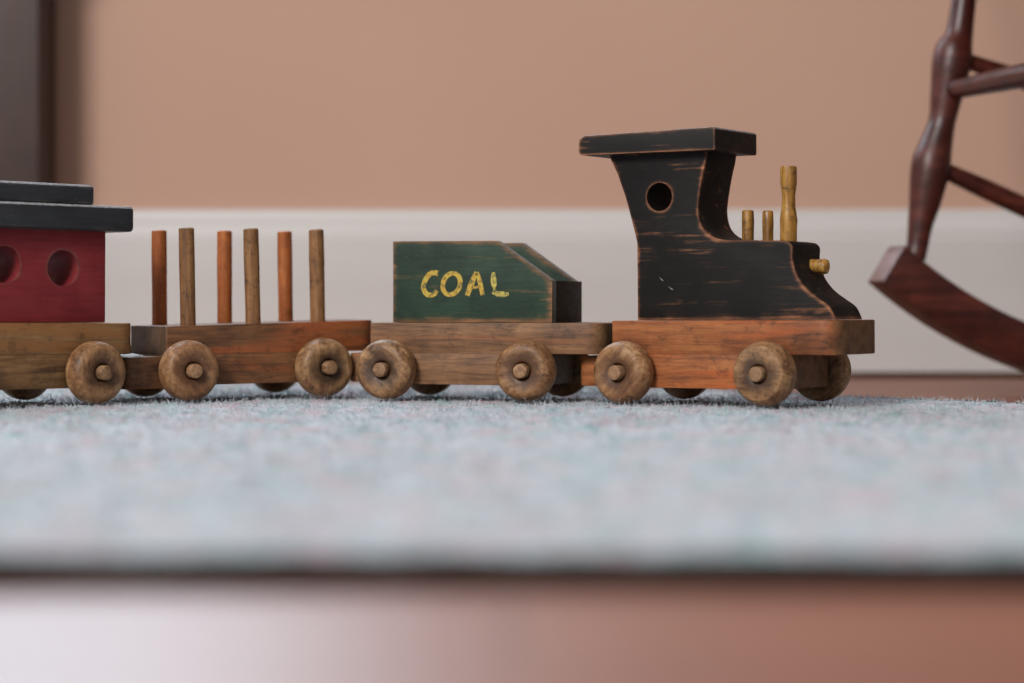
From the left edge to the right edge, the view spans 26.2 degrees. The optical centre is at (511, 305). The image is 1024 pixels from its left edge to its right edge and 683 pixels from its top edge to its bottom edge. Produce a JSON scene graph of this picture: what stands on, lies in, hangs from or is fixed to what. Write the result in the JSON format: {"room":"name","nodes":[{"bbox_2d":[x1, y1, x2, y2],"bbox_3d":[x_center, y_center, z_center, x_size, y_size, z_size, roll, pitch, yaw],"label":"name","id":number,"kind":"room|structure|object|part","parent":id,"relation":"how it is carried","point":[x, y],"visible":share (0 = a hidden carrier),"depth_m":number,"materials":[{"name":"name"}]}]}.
{"room":"child's bedroom","nodes":[
{"label":"child's bedroom","id":0,"kind":"room"},
{"bbox_2d":[0,378,1023,682],"bbox_3d":[0.000,0.082,0.225,5.200,0.030,4.850,0,0,0],"label":"floor","id":1,"kind":"structure","parent":0,"point":[266,633],"depth_m":0.45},
{"bbox_2d":[0,0,55,182],"bbox_3d":[-0.721,-0.144,1.987,0.618,0.422,0.094,0,0,0],"label":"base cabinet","id":2,"kind":"object","parent":1,"relation":"on","point":[27,27],"visible":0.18,"depth_m":1.96,"materials":[{"name":"brown wood"}]},
{"bbox_2d":[0,382,1023,586],"bbox_3d":[-0.234,0.063,1.123,1.533,0.008,1.217,0,0,0],"label":"rug","id":3,"kind":"object","parent":1,"relation":"on","point":[235,484],"visible":0.91,"depth_m":0.70,"materials":[{"name":"carpet"}]},
{"bbox_2d":[0,181,132,403],"bbox_3d":[-0.312,-0.008,1.312,0.168,0.132,0.105,0,0,-44],"label":"toy caboose","id":4,"kind":"object","parent":3,"relation":"on","point":[54,334],"visible":1,"depth_m":1.31,"materials":[{"name":"red wood"}]},
{"bbox_2d":[120,227,371,400],"bbox_3d":[-0.179,0.004,1.419,0.174,0.108,0.105,-1,0,-30],"label":"car","id":5,"kind":"object","parent":3,"relation":"on","point":[187,359],"visible":0.88,"depth_m":1.40,"materials":[{"name":"brown wood"}]},
{"bbox_2d":[351,241,611,400],"bbox_3d":[-0.018,0.009,1.398,0.177,0.099,0.105,0,0,18],"label":"car","id":6,"kind":"object","parent":3,"relation":"on","point":[505,315],"visible":0.98,"depth_m":1.37,"materials":[{"name":"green wood"}]},
{"bbox_3d":[-0.024,-0.015,1.374,0.105,0.051,0.006,0,0,18],"label":"panel","id":7,"kind":"part","parent":6,"relation":"part of","materials":[{"name":"green paint"}]},
{"bbox_3d":[-0.009,-0.015,1.422,0.105,0.051,0.006,0,0,18],"label":"panel","id":8,"kind":"part","parent":6,"relation":"part of","materials":[{"name":"green paint"}]},
{"bbox_3d":[0.035,-0.003,1.381,0.002,0.026,0.057,0,0,18],"label":"panel","id":9,"kind":"part","parent":6,"relation":"part of","materials":[{"name":"paint"}]},
{"bbox_2d":[578,127,874,405],"bbox_3d":[0.129,-0.024,1.334,0.176,0.165,0.105,0,0,32],"label":"locomotive","id":10,"kind":"object","parent":3,"relation":"on","point":[762,319],"visible":1,"depth_m":1.31,"materials":[{"name":"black wood"}]},
{"bbox_2d":[868,0,1023,371],"bbox_3d":[0.510,-0.301,1.539,0.512,0.735,0.380,0,0,-14],"label":"rocking chair","id":11,"kind":"object","parent":1,"relation":"on","point":[902,275],"visible":1,"depth_m":1.65,"materials":[{"name":"brown wood"}]},
{"bbox_3d":[0.324,-0.148,1.656,0.062,0.228,0.030,0,0,-14],"label":"leg","id":12,"kind":"part","parent":11,"relation":"part of","materials":[{"name":"brown wood"}]},
{"bbox_2d":[56,0,1023,377],"bbox_3d":[0.000,-1.183,2.100,5.200,2.500,0.100,0,0,0],"label":"wall","id":13,"kind":"structure","parent":0,"point":[161,104],"depth_m":2.05,"materials":[{"name":"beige paint"}]},
{"bbox_2d":[104,209,1023,371],"bbox_3d":[0.000,-0.015,2.042,5.200,0.151,0.016,0,0,0],"label":"baseboard","id":14,"kind":"structure","parent":13,"relation":"attached to","point":[980,251],"depth_m":2.03,"materials":[{"name":"beige paint"}]}
]}

